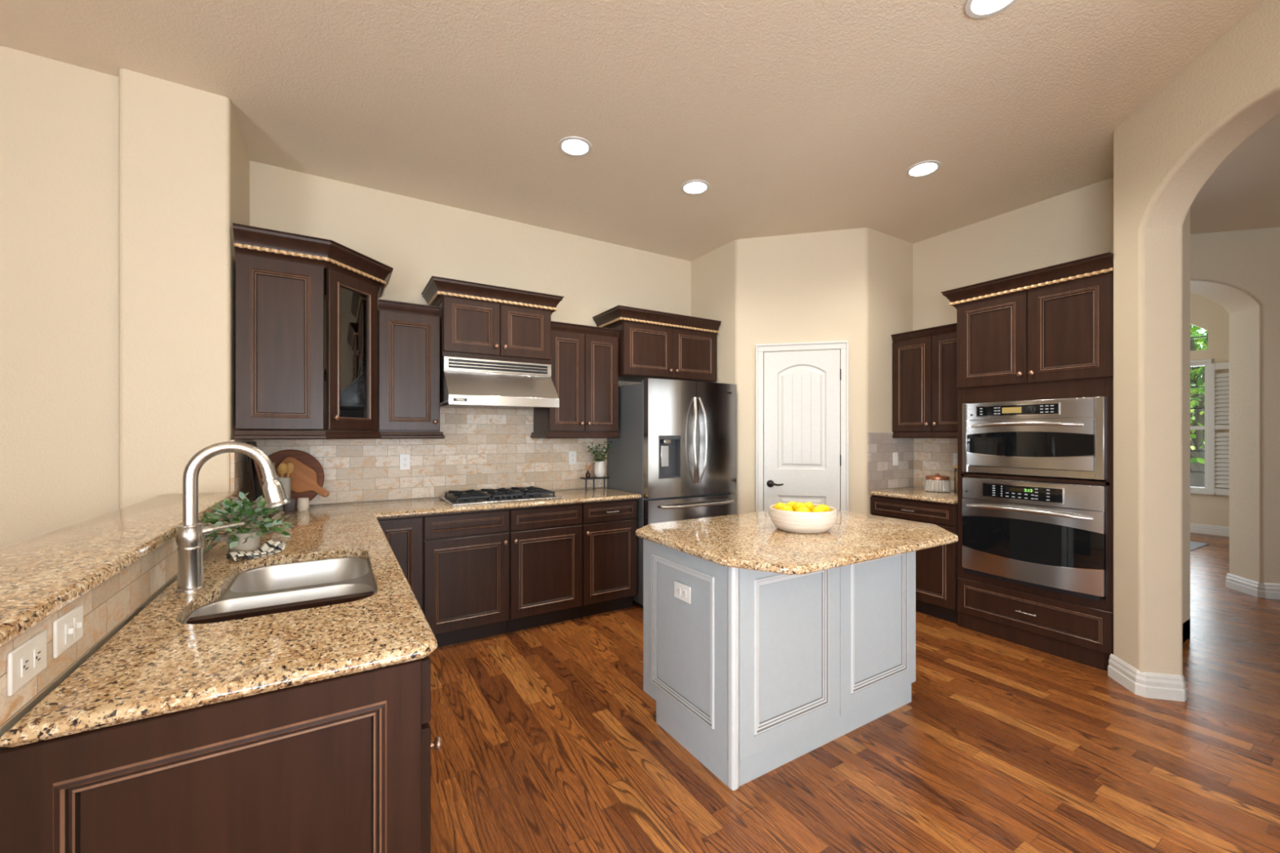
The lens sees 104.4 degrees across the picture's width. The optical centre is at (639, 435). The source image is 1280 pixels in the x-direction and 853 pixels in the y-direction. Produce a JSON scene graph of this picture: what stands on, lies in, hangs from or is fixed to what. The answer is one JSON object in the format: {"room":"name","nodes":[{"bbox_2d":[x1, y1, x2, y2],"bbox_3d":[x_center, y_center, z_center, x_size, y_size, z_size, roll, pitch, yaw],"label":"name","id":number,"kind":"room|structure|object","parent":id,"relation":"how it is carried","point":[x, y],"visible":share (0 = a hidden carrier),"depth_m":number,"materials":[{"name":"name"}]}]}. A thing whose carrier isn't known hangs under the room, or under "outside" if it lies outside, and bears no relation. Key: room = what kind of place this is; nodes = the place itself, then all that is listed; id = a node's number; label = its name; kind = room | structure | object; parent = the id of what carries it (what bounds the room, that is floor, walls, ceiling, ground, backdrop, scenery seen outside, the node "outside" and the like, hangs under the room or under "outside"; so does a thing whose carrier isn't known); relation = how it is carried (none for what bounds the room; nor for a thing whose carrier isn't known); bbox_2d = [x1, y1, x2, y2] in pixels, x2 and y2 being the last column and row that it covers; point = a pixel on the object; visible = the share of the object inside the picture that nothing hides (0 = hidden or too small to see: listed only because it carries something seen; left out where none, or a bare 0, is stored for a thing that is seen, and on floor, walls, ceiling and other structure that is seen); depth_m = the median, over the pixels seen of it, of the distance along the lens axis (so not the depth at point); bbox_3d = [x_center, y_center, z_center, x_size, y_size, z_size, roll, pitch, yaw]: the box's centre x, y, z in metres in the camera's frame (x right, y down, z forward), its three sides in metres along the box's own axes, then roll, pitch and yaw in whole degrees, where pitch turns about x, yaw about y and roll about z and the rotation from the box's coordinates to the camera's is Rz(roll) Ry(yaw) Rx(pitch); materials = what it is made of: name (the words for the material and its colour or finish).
{"room":"kitchen","nodes":[
{"label":"kitchen","id":0,"kind":"room"},
{"bbox_2d":[0,45,119,549],"bbox_3d":[-4.788,-0.190,1.155,5.240,3.170,0.230,0,0,-31],"label":"wall","id":1,"kind":"structure","parent":0,"point":[60,121],"depth_m":2.30,"materials":[{"name":"beige paint"}]},
{"bbox_2d":[0,68,249,747],"bbox_3d":[-1.805,-0.190,1.662,0.413,3.170,3.480,0,0,-31],"label":"wall","id":2,"kind":"structure","parent":0,"point":[184,162],"depth_m":2.44,"materials":[{"name":"beige paint"}]},
{"bbox_2d":[0,500,233,728],"bbox_3d":[-1.409,0.392,1.423,0.020,0.138,2.658,0,0,-31],"label":"backsplash","id":3,"kind":"structure","parent":2,"relation":"attached to","point":[107,606],"depth_m":1.09,"materials":[{"name":"tile"}]},
{"bbox_2d":[7,629,46,696],"bbox_3d":[-1.038,0.383,0.844,0.009,0.070,0.116,0,0,-31],"label":"outlet","id":4,"kind":"object","parent":3,"relation":"attached to","point":[27,660],"visible":1,"depth_m":0.83,"materials":[{"name":"white plastic"}]},
{"bbox_2d":[20,653,30,677],"bbox_3d":[-1.025,0.383,0.829,0.003,0.032,0.026,0,0,-31],"label":"receptacle","id":5,"kind":"object","parent":4,"relation":"attached to","point":[24,657],"depth_m":0.83,"materials":[{"name":"white plastic"}]},
{"bbox_2d":[33,644,42,667],"bbox_3d":[-1.046,0.383,0.863,0.003,0.032,0.026,0,0,-31],"label":"receptacle","id":6,"kind":"object","parent":4,"relation":"attached to","point":[37,648],"depth_m":0.86,"materials":[{"name":"white plastic"}]},
{"bbox_2d":[52,604,83,658],"bbox_3d":[-1.113,0.380,0.974,0.016,0.070,0.116,0,0,-31],"label":"light switch","id":7,"kind":"object","parent":3,"relation":"attached to","point":[67,629],"visible":1,"depth_m":0.96,"materials":[{"name":"white plastic"}]},
{"bbox_2d":[0,490,239,648],"bbox_3d":[-1.500,0.304,1.339,0.310,0.035,2.750,0,0,-31],"label":"bar","id":8,"kind":"object","parent":2,"relation":"on","point":[41,575],"visible":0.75,"depth_m":1.20,"materials":[{"name":"beige stone"}]},
{"bbox_2d":[230,440,252,521],"bbox_3d":[-2.279,0.242,2.848,0.016,0.438,0.658,0,0,-31],"label":"backsplash","id":9,"kind":"structure","parent":2,"relation":"attached to","point":[240,477],"depth_m":2.73,"materials":[{"name":"tile"}]},
{"bbox_2d":[249,160,690,505],"bbox_3d":[-1.002,-0.190,4.112,3.515,3.170,0.140,0,0,-31],"label":"wall","id":10,"kind":"structure","parent":0,"point":[420,240],"depth_m":3.81,"materials":[{"name":"beige paint"}]},
{"bbox_2d":[232,222,393,439],"bbox_3d":[-1.932,-0.529,3.030,0.764,1.102,0.724,0,0,-31],"label":"upper cabinet","id":11,"kind":"object","parent":10,"relation":"attached to","point":[306,307],"visible":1,"depth_m":2.74,"materials":[{"name":"brown wood"}]},
{"bbox_2d":[374,298,444,439],"bbox_3d":[-1.593,-0.426,3.434,0.404,0.897,0.382,0,0,-31],"label":"upper cabinet","id":12,"kind":"object","parent":10,"relation":"attached to","point":[409,333],"visible":0.98,"depth_m":3.29,"materials":[{"name":"brown wood"}]},
{"bbox_2d":[253,407,606,505],"bbox_3d":[-1.343,-0.012,3.814,2.588,0.946,0.010,0,0,-31],"label":"backsplash","id":13,"kind":"structure","parent":10,"relation":"attached to","point":[481,448],"depth_m":3.77,"materials":[{"name":"tile"}]},
{"bbox_2d":[399,453,410,470],"bbox_3d":[-1.697,0.191,3.586,0.070,0.114,0.009,0,0,-31],"label":"outlet","id":14,"kind":"object","parent":13,"relation":"attached to","point":[404,459],"visible":1,"depth_m":3.58,"materials":[{"name":"white plastic"}]},
{"bbox_2d":[402,462,407,466],"bbox_3d":[-1.696,0.211,3.584,0.032,0.026,0.003,0,0,-31],"label":"receptacle","id":15,"kind":"object","parent":14,"relation":"attached to","point":[404,464],"depth_m":3.58,"materials":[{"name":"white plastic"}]},
{"bbox_2d":[568,451,576,464],"bbox_3d":[-0.580,0.191,4.270,0.070,0.114,0.009,0,0,-31],"label":"outlet","id":16,"kind":"object","parent":13,"relation":"attached to","point":[572,455],"visible":1,"depth_m":4.27,"materials":[{"name":"white plastic"}]},
{"bbox_2d":[421,275,564,364],"bbox_3d":[-1.089,-0.790,3.692,0.927,0.506,0.480,0,0,-31],"label":"upper cabinet","id":17,"kind":"object","parent":10,"relation":"attached to","point":[478,321],"visible":0.98,"depth_m":3.50,"materials":[{"name":"brown wood"}]},
{"bbox_2d":[440,355,559,409],"bbox_3d":[-1.057,-0.366,3.640,0.762,0.331,0.578,0,0,-31],"label":"range hood","id":18,"kind":"object","parent":17,"relation":"attached to","point":[464,383],"visible":0.98,"depth_m":3.45,"materials":[{"name":"silver metal"}]},
{"bbox_2d":[440,355,551,376],"bbox_3d":[-1.099,-0.489,3.708,0.762,0.085,0.417,0,0,-31],"label":"vent","id":19,"kind":"object","parent":18,"relation":"attached to","point":[447,364],"depth_m":3.51,"materials":[{"name":"silver metal"}]},
{"bbox_2d":[530,320,619,438],"bbox_3d":[-0.532,-0.426,4.084,0.638,0.897,0.382,0,0,-31],"label":"upper cabinet","id":20,"kind":"object","parent":10,"relation":"attached to","point":[584,362],"visible":0.98,"depth_m":3.95,"materials":[{"name":"brown wood"}]},
{"bbox_2d":[592,305,721,382],"bbox_3d":[0.161,-0.770,4.457,1.072,0.546,0.480,0,0,-31],"label":"upper cabinet","id":21,"kind":"object","parent":10,"relation":"attached to","point":[652,344],"visible":0.97,"depth_m":4.28,"materials":[{"name":"brown wood"}]},
{"bbox_2d":[0,0,1279,261],"bbox_3d":[2.101,-1.860,1.404,17.650,0.250,8.000,0,0,-31],"label":"ceiling","id":22,"kind":"structure","parent":0,"point":[797,117],"depth_m":2.56,"materials":[{"name":"beige paint"}]},
{"bbox_2d":[558,136,591,156],"bbox_3d":[-0.389,-1.730,2.982,0.204,0.010,0.204,0,0,-31],"label":"recessed light","id":23,"kind":"object","parent":22,"relation":"in","point":[574,146],"visible":1,"depth_m":2.97,"materials":[{"name":"white paint"}]},
{"bbox_2d":[680,179,710,195],"bbox_3d":[0.386,-1.730,3.472,0.204,0.010,0.204,0,0,-31],"label":"recessed light","id":24,"kind":"object","parent":22,"relation":"in","point":[695,187],"visible":1,"depth_m":3.46,"materials":[{"name":"white"}]},
{"bbox_2d":[905,160,941,177],"bbox_3d":[1.843,-1.730,3.233,0.204,0.010,0.204,0,0,-31],"label":"recessed light","id":25,"kind":"object","parent":22,"relation":"in","point":[925,168],"visible":1,"depth_m":3.22,"materials":[{"name":"white"}]},
{"bbox_2d":[964,0,1017,18],"bbox_3d":[1.403,-1.730,1.961,0.204,0.010,0.204,0,0,-31],"label":"recessed light","id":26,"kind":"object","parent":22,"relation":"in","point":[980,9],"visible":1,"depth_m":2.01,"materials":[{"name":"white"}]},
{"bbox_2d":[690,227,912,515],"bbox_3d":[1.515,-0.190,4.823,1.580,3.170,1.555,0,0,-31],"label":"wall","id":27,"kind":"structure","parent":0,"point":[855,286],"depth_m":4.29,"materials":[{"name":"beige paint"}]},
{"bbox_2d":[755,340,848,511],"bbox_3d":[1.375,0.290,4.232,0.755,2.170,0.072,0,0,14],"label":"door","id":28,"kind":"structure","parent":27,"relation":"in","point":[806,393],"depth_m":4.25,"materials":[{"name":"white paint"}]},
{"bbox_2d":[866,432,913,490],"bbox_3d":[2.182,0.217,4.313,0.662,0.488,0.012,0,0,-31],"label":"backsplash","id":29,"kind":"structure","parent":27,"relation":"attached to","point":[882,474],"depth_m":4.28,"materials":[{"name":"tile"}]},
{"bbox_2d":[893,452,897,466],"bbox_3d":[2.228,0.205,4.329,0.070,0.114,0.008,0,0,-31],"label":"light switch","id":30,"kind":"object","parent":29,"relation":"attached to","point":[895,454],"visible":1,"depth_m":4.32,"materials":[{"name":"white plastic"}]},
{"bbox_2d":[428,532,1279,852],"bbox_3d":[1.494,1.435,1.677,16.900,0.120,9.100,0,0,-31],"label":"floor","id":31,"kind":"structure","parent":0,"point":[552,738],"depth_m":2.10,"materials":[{"name":"brown wood"}]},
{"bbox_2d":[0,592,442,852],"bbox_3d":[-0.881,0.936,1.200,0.680,0.878,0.592,0,0,-31],"label":"base cabinet","id":32,"kind":"object","parent":31,"relation":"on","point":[341,764],"visible":0.81,"depth_m":0.95,"materials":[{"name":"brown wood"}]},
{"bbox_2d":[188,591,373,619],"bbox_3d":[-1.225,0.936,1.790,0.650,0.878,0.768,0,0,-31],"label":"sink rim","id":33,"kind":"object","parent":31,"relation":"on","point":[371,592],"visible":0.02,"depth_m":1.45,"materials":[{"name":"brown wood"}]},
{"bbox_2d":[377,515,422,610],"bbox_3d":[-1.624,0.936,3.282,0.277,0.878,0.586,0,0,-31],"label":"base cabinet","id":34,"kind":"object","parent":31,"relation":"on","point":[404,535],"visible":0.3,"depth_m":3.07,"materials":[{"name":"brown wood"}]},
{"bbox_2d":[422,508,509,647],"bbox_3d":[-1.265,0.936,3.487,0.545,0.878,0.610,0,0,-31],"label":"base cabinet","id":35,"kind":"object","parent":31,"relation":"on","point":[466,554],"visible":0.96,"depth_m":3.26,"materials":[{"name":"brown wood"}]},
{"bbox_2d":[506,502,582,632],"bbox_3d":[-0.799,0.936,3.773,0.544,0.878,0.610,0,0,-31],"label":"base cabinet","id":36,"kind":"object","parent":31,"relation":"on","point":[545,541],"visible":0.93,"depth_m":3.54,"materials":[{"name":"brown wood"}]},
{"bbox_2d":[578,498,636,617],"bbox_3d":[-0.364,0.936,4.039,0.473,0.878,0.610,0,0,-31],"label":"base cabinet","id":37,"kind":"object","parent":31,"relation":"on","point":[609,527],"visible":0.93,"depth_m":3.81,"materials":[{"name":"brown wood"}]},
{"bbox_2d":[0,487,641,746],"bbox_3d":[-0.654,0.477,2.605,2.500,0.032,2.770,0,0,-31],"label":"countertop","id":38,"kind":"structure","parent":37,"relation":"on","point":[157,664],"depth_m":1.13,"materials":[{"name":"beige stone"}]},
{"bbox_2d":[174,441,290,593],"bbox_3d":[-1.261,0.239,1.550,0.278,0.443,0.076,0,0,-36],"label":"faucet","id":39,"kind":"object","parent":38,"relation":"on","point":[190,535],"visible":1,"depth_m":1.48,"materials":[{"name":"silver metal"}]},
{"bbox_2d":[200,491,295,553],"bbox_3d":[-1.574,0.339,1.975,0.342,0.243,0.358,0,0,-31],"label":"potted plant","id":40,"kind":"object","parent":38,"relation":"on","point":[247,539],"visible":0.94,"depth_m":1.94,"materials":[{"name":"green plant"}]},
{"bbox_2d":[224,539,285,561],"bbox_3d":[-1.474,0.438,1.905,0.090,0.045,0.210,0,0,17],"label":"dish towel","id":41,"kind":"object","parent":38,"relation":"on","point":[270,547],"visible":1,"depth_m":1.92,"materials":[{"name":"fabric"}]},
{"bbox_2d":[246,441,263,515],"bbox_3d":[-2.215,0.247,2.865,0.058,0.423,0.280,0,0,-31],"label":"cutting board","id":42,"kind":"object","parent":38,"relation":"on","point":[256,490],"visible":0.5,"depth_m":2.76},
{"bbox_2d":[253,460,275,518],"bbox_3d":[-2.119,0.296,2.807,0.082,0.324,0.200,0,0,-31],"label":"cutting board","id":43,"kind":"object","parent":38,"relation":"on","point":[258,468],"visible":0.4,"depth_m":2.72,"materials":[{"name":"brown wood"}]},
{"bbox_2d":[182,556,376,623],"bbox_3d":[-1.128,0.588,1.616,0.493,0.188,0.795,0,0,-31],"label":"sink","id":44,"kind":"object","parent":38,"relation":"in","point":[300,581],"visible":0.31,"depth_m":1.77,"materials":[{"name":"grey metal"}]},
{"bbox_2d":[274,476,291,511],"bbox_3d":[-2.239,0.361,3.079,0.122,0.200,0.090,0,0,-31],"label":"utensil holder","id":45,"kind":"object","parent":38,"relation":"on","point":[286,482],"visible":0.35,"depth_m":3.06,"materials":[{"name":"grey ceramic"}]},
{"bbox_2d":[277,462,287,478],"bbox_3d":[-2.205,0.303,3.055,0.052,0.270,0.031,0,0,5],"label":"wooden spoon","id":46,"kind":"object","parent":45,"relation":"in","point":[282,468],"visible":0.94,"depth_m":3.05,"materials":[{"name":"brown wood"}]},
{"bbox_2d":[285,462,293,477],"bbox_3d":[-2.212,0.304,3.118,0.067,0.268,0.017,0,0,-42],"label":"wooden spoon","id":47,"kind":"object","parent":45,"relation":"in","point":[290,465],"visible":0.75,"depth_m":3.12,"materials":[{"name":"brown wood"}]},
{"bbox_2d":[283,497,295,511],"bbox_3d":[-2.139,0.423,3.029,0.064,0.075,0.064,0,0,-31],"label":"cup","id":48,"kind":"object","parent":38,"relation":"on","point":[291,506],"visible":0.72,"depth_m":3.01,"materials":[{"name":"grey ceramic"}]},
{"bbox_2d":[268,449,324,506],"bbox_3d":[-2.254,0.276,3.199,0.372,0.370,0.062,0,0,-31],"label":"round cutting board","id":49,"kind":"object","parent":38,"relation":"on","point":[277,457],"visible":0.38,"depth_m":3.23,"materials":[{"name":"brown wood"}]},
{"bbox_2d":[275,457,329,497],"bbox_3d":[-2.180,0.270,3.196,0.310,0.269,0.030,0,0,-28],"label":"paddle cutting board","id":50,"kind":"object","parent":38,"relation":"on","point":[304,478],"visible":0.86,"depth_m":3.19,"materials":[{"name":"brown wood"}]},
{"bbox_2d":[297,497,309,511],"bbox_3d":[-2.073,0.423,3.057,0.064,0.076,0.064,0,0,-31],"label":"cup","id":51,"kind":"object","parent":38,"relation":"on","point":[303,504],"visible":1,"depth_m":3.03,"materials":[{"name":"white ceramic"}]},
{"bbox_2d":[439,485,561,506],"bbox_3d":[-1.028,0.433,3.656,0.765,0.056,0.490,0,0,-31],"label":"gas cooktop","id":52,"kind":"object","parent":38,"relation":"in","point":[532,493],"visible":1,"depth_m":3.55,"materials":[{"name":"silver metal"}]},
{"bbox_2d":[439,493,561,506],"bbox_3d":[-1.028,0.455,3.656,0.765,0.012,0.490,0,0,-31],"label":"tray","id":53,"kind":"object","parent":52,"relation":"attached to","point":[448,499],"depth_m":3.49,"materials":[{"name":"silver metal"}]},
{"bbox_2d":[579,476,608,490],"bbox_3d":[-0.385,0.408,4.226,0.225,0.106,0.110,0,0,-31],"label":"plant stand","id":54,"kind":"object","parent":38,"relation":"on","point":[591,477],"visible":0.93,"depth_m":4.20,"materials":[{"name":"black metal"}]},
{"bbox_2d":[583,462,593,478],"bbox_3d":[-0.428,0.289,4.157,0.077,0.132,0.088,0,0,38],"label":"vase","id":55,"kind":"object","parent":54,"relation":"on","point":[587,474],"visible":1,"depth_m":4.15,"materials":[{"name":"brown glass"}]},
{"bbox_2d":[585,470,590,478],"bbox_3d":[-0.436,0.324,4.159,0.040,0.062,0.040,0,0,-31],"label":"bottle","id":56,"kind":"object","parent":55,"relation":"on","point":[587,475],"depth_m":4.15,"materials":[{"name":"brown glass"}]},
{"bbox_2d":[579,476,608,479],"bbox_3d":[-0.385,0.361,4.226,0.225,0.012,0.110,0,0,-31],"label":"shelf","id":57,"kind":"object","parent":54,"relation":"attached to","point":[591,477],"depth_m":4.18,"materials":[{"name":"black metal"}]},
{"bbox_2d":[586,440,613,477],"bbox_3d":[-0.347,0.195,4.249,0.261,0.320,0.165,0,0,-31],"label":"vase","id":58,"kind":"object","parent":54,"relation":"on","point":[599,464],"visible":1,"depth_m":4.22,"materials":[{"name":"white ceramic"}]},
{"bbox_2d":[606,377,736,608],"bbox_3d":[0.295,0.465,4.351,0.914,1.820,0.777,0,0,-31],"label":"refrigerator","id":59,"kind":"object","parent":31,"relation":"on","point":[675,448],"visible":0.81,"depth_m":4.04,"materials":[{"name":"silver metal"}]},
{"bbox_2d":[644,493,736,525],"bbox_3d":[0.458,0.911,4.084,0.912,0.808,0.153,0,0,-31],"label":"freezer","id":60,"kind":"object","parent":59,"relation":"in","point":[677,508],"depth_m":4.03,"materials":[{"name":"silver metal"}]},
{"bbox_2d":[643,538,915,791],"bbox_3d":[0.721,0.934,2.517,1.257,0.882,0.660,0,0,-31],"label":"base cabinet","id":61,"kind":"object","parent":31,"relation":"on","point":[761,671],"visible":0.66,"depth_m":2.16,"materials":[{"name":"grey paint"}]},
{"bbox_2d":[674,580,690,604],"bbox_3d":[0.186,0.693,2.198,0.009,0.074,0.120,0,0,-31],"label":"outlet","id":62,"kind":"object","parent":61,"relation":"attached to","point":[682,592],"visible":1,"depth_m":2.19,"materials":[{"name":"white plastic"}]},
{"bbox_2d":[677,586,680,595],"bbox_3d":[0.174,0.693,2.213,0.003,0.032,0.026,0,0,-31],"label":"receptacle","id":63,"kind":"object","parent":62,"relation":"attached to","point":[678,588],"depth_m":2.21,"materials":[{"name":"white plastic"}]},
{"bbox_2d":[682,589,686,597],"bbox_3d":[0.195,0.693,2.179,0.003,0.032,0.026,0,0,-31],"label":"receptacle","id":64,"kind":"object","parent":62,"relation":"attached to","point":[684,591],"depth_m":2.18,"materials":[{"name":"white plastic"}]},
{"bbox_2d":[635,510,958,574],"bbox_3d":[0.781,0.476,2.462,1.427,0.031,1.015,0,0,-31],"label":"countertop","id":65,"kind":"structure","parent":61,"relation":"on","point":[748,540],"depth_m":2.19,"materials":[{"name":"beige stone"}]},
{"bbox_2d":[768,502,836,533],"bbox_3d":[0.799,0.407,2.445,0.318,0.107,0.318,0,0,-31],"label":"fruit bowl","id":66,"kind":"object","parent":65,"relation":"on","point":[788,521],"visible":0.91,"depth_m":2.32,"materials":[{"name":"white ceramic"}]},
{"bbox_2d":[774,502,785,509],"bbox_3d":[0.707,0.367,2.494,0.064,0.061,0.071,0,0,19],"label":"lemon","id":67,"kind":"object","parent":66,"relation":"in","point":[778,505],"visible":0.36,"depth_m":2.48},
{"bbox_2d":[779,505,793,511],"bbox_3d":[0.707,0.369,2.404,0.064,0.060,0.071,0,0,-5],"label":"lemon","id":68,"kind":"object","parent":66,"relation":"in","point":[786,508],"visible":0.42,"depth_m":2.38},
{"bbox_2d":[785,501,796,511],"bbox_3d":[0.777,0.367,2.539,0.071,0.059,0.065,0,0,24],"label":"lemon","id":69,"kind":"object","parent":66,"relation":"in","point":[790,504],"visible":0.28,"depth_m":2.52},
{"bbox_2d":[792,502,807,511],"bbox_3d":[0.785,0.357,2.438,0.071,0.060,0.065,0,0,38],"label":"lemon","id":70,"kind":"object","parent":66,"relation":"in","point":[797,504],"visible":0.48,"depth_m":2.42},
{"bbox_2d":[795,506,810,511],"bbox_3d":[0.772,0.369,2.354,0.071,0.060,0.065,0,0,37],"label":"lemon","id":71,"kind":"object","parent":66,"relation":"in","point":[801,508],"visible":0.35,"depth_m":2.34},
{"bbox_2d":[804,502,814,511],"bbox_3d":[0.857,0.367,2.527,0.071,0.060,0.064,0,0,-44],"label":"lemon","id":72,"kind":"object","parent":66,"relation":"in","point":[810,505],"visible":0.51,"depth_m":2.50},
{"bbox_2d":[812,506,826,511],"bbox_3d":[0.856,0.367,2.372,0.071,0.060,0.064,0,0,-10],"label":"lemon","id":73,"kind":"object","parent":66,"relation":"in","point":[818,508],"visible":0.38,"depth_m":2.35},
{"bbox_2d":[817,504,831,511],"bbox_3d":[0.899,0.369,2.447,0.071,0.060,0.065,0,0,8],"label":"lemon","id":74,"kind":"object","parent":66,"relation":"in","point":[827,508],"visible":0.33,"depth_m":2.42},
{"bbox_2d":[870,494,957,623],"bbox_3d":[2.354,0.936,4.026,0.660,0.878,0.670,0,0,-31],"label":"base cabinet","id":75,"kind":"object","parent":31,"relation":"on","point":[936,567],"visible":0.38,"depth_m":3.73,"materials":[{"name":"brown wood"}]},
{"bbox_2d":[869,486,957,503],"bbox_3d":[2.360,0.477,4.024,0.657,0.032,0.664,0,0,-31],"label":"countertop","id":76,"kind":"structure","parent":75,"relation":"on","point":[912,493],"depth_m":3.92,"materials":[{"name":"beige stone"}]},
{"bbox_2d":[924,473,951,492],"bbox_3d":[2.455,0.386,4.100,0.185,0.150,0.185,0,0,-31],"label":"canister","id":77,"kind":"object","parent":76,"relation":"on","point":[933,483],"visible":1,"depth_m":4.03,"materials":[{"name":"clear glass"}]},
{"bbox_2d":[954,465,957,493],"bbox_3d":[2.554,0.347,3.949,0.092,0.228,0.092,0,0,-31],"label":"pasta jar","id":78,"kind":"object","parent":76,"relation":"on","point":[956,466],"visible":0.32,"depth_m":3.96,"materials":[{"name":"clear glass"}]},
{"bbox_2d":[940,252,1113,671],"bbox_3d":[2.725,0.166,3.399,0.693,2.418,0.929,0,0,-31],"label":"tall cabinet","id":79,"kind":"object","parent":31,"relation":"on","point":[1046,333],"visible":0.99,"depth_m":3.16,"materials":[{"name":"brown wood"}]},
{"bbox_2d":[962,477,1105,601],"bbox_3d":[2.690,0.634,3.332,0.633,0.675,0.766,0,0,-31],"label":"oven","id":80,"kind":"object","parent":79,"relation":"in","point":[1047,535],"visible":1,"depth_m":3.14,"materials":[{"name":"silver metal"}]},
{"bbox_2d":[962,396,1105,479],"bbox_3d":[2.690,0.015,3.332,0.633,0.485,0.766,0,0,-31],"label":"microwave oven","id":81,"kind":"object","parent":79,"relation":"in","point":[1064,437],"visible":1,"depth_m":3.14,"materials":[{"name":"silver metal"}]},
{"bbox_2d":[1190,541,1208,551],"bbox_3d":[5.834,1.370,6.386,2.220,0.010,1.600,0,0,-31],"label":"area rug","id":82,"kind":"object","parent":31,"relation":"on","point":[1193,545],"visible":0.14,"depth_m":6.20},
{"bbox_2d":[924,479,951,492],"bbox_3d":[2.455,0.411,4.100,0.185,0.100,0.185,0,0,-31],"label":"jar","id":83,"kind":"object","parent":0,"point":[931,485],"depth_m":4.03,"materials":[{"name":"white ceramic"}]},
{"bbox_2d":[912,177,1113,490],"bbox_3d":[2.936,-0.190,3.876,0.145,3.170,1.545,0,0,-31],"label":"wall","id":84,"kind":"structure","parent":0,"point":[1076,224],"depth_m":3.86,"materials":[{"name":"beige paint"}]},
{"bbox_2d":[891,323,957,438],"bbox_3d":[2.491,-0.426,4.111,0.352,0.897,0.675,0,0,-31],"label":"upper cabinet","id":85,"kind":"object","parent":84,"relation":"attached to","point":[925,390],"visible":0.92,"depth_m":4.07,"materials":[{"name":"brown wood"}]},
{"bbox_2d":[913,438,957,490],"bbox_3d":[2.647,0.217,4.198,0.010,0.488,0.670,0,0,-31],"label":"backsplash","id":86,"kind":"structure","parent":84,"relation":"attached to","point":[931,456],"depth_m":4.33,"materials":[{"name":"tile"}]},
{"bbox_2d":[953,453,957,466],"bbox_3d":[2.659,0.205,4.160,0.009,0.114,0.070,0,0,-31],"label":"outlet","id":87,"kind":"object","parent":86,"relation":"attached to","point":[955,455],"visible":0.53,"depth_m":4.17,"materials":[{"name":"white plastic"}]},
{"bbox_2d":[1182,208,1190,640],"bbox_3d":[3.236,-0.190,3.112,1.170,3.170,0.070,0,0,-31],"label":"wall","id":88,"kind":"structure","parent":0,"point":[1186,226],"depth_m":3.34,"materials":[{"name":"beige paint"}]},
{"bbox_2d":[1182,618,1190,642],"bbox_3d":[3.577,1.311,3.321,0.370,0.128,0.070,0,0,-31],"label":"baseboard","id":89,"kind":"structure","parent":88,"relation":"attached to","point":[1187,633],"depth_m":3.34,"materials":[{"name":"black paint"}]},
{"bbox_2d":[1113,0,1279,675],"bbox_3d":[2.510,-0.190,1.653,0.190,3.170,2.401,0,0,14],"label":"wall","id":90,"kind":"structure","parent":0,"point":[1165,153],"depth_m":2.60,"materials":[{"name":"beige paint"}]},
{"bbox_2d":[1107,653,1186,702],"bbox_3d":[2.762,1.311,2.702,0.226,0.128,0.241,0,0,14],"label":"baseboard","id":91,"kind":"structure","parent":90,"relation":"attached to","point":[1145,684],"depth_m":2.61,"materials":[{"name":"white paint"}]},
{"bbox_2d":[1190,292,1229,527],"bbox_3d":[8.552,-0.740,6.056,0.150,4.270,9.000,0,0,-31],"label":"wall","id":92,"kind":"structure","parent":0,"point":[1206,313],"depth_m":6.90,"materials":[{"name":"beige paint"}]},
{"bbox_2d":[1190,335,1214,495],"bbox_3d":[7.560,-0.492,7.541,0.170,2.625,1.570,0,0,-31],"label":"window","id":93,"kind":"structure","parent":92,"relation":"in","point":[1203,491],"depth_m":6.96,"materials":[{"name":"white paint"}]},
{"bbox_2d":[1190,523,1229,536],"bbox_3d":[8.323,1.311,6.268,0.018,0.128,8.000,0,0,-31],"label":"baseboard","id":94,"kind":"structure","parent":92,"relation":"attached to","point":[1196,528],"depth_m":6.91,"materials":[{"name":"white paint"}]},
{"bbox_2d":[1209,362,1229,495],"bbox_3d":[8.005,-0.090,6.700,0.034,1.810,0.420,0,0,-31],"label":"window shutter","id":95,"kind":"object","parent":92,"relation":"attached to","point":[1219,455],"visible":0.44,"depth_m":6.80,"materials":[{"name":"white paint"}]},
{"bbox_2d":[1190,226,1279,583],"bbox_3d":[5.402,-0.740,4.336,8.000,4.270,0.310,0,0,14],"label":"wall","id":96,"kind":"structure","parent":0,"point":[1239,270],"depth_m":4.26,"materials":[{"name":"beige paint"}]},
{"bbox_2d":[1225,573,1279,599],"bbox_3d":[6.755,1.311,3.845,3.146,0.128,0.325,0,0,19],"label":"baseboard","id":97,"kind":"structure","parent":96,"relation":"attached to","point":[1264,590],"depth_m":4.26,"materials":[{"name":"white paint"}]},
{"label":"outside","id":98,"kind":"structure","parent":0,"visible":0},
{"bbox_3d":[18.968,1.925,17.473,29.400,0.100,50.000,0,0,-31],"label":"ground","id":99,"kind":"structure","parent":98,"visible":0},
{"bbox_2d":[1190,329,1204,413],"bbox_3d":[15.400,-1.950,14.305,6.983,7.664,7.156,0,0,-20],"label":"tree","id":100,"kind":"object","parent":99,"relation":"on","point":[1199,331],"visible":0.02,"depth_m":13.43,"materials":[{"name":"green plant"}]},
{"bbox_2d":[1190,324,1208,487],"bbox_3d":[10.121,-0.804,8.963,3.642,5.375,4.177,0,0,13],"label":"tree","id":101,"kind":"object","parent":99,"relation":"on","point":[1197,418],"visible":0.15,"depth_m":9.07,"materials":[{"name":"green plant"}]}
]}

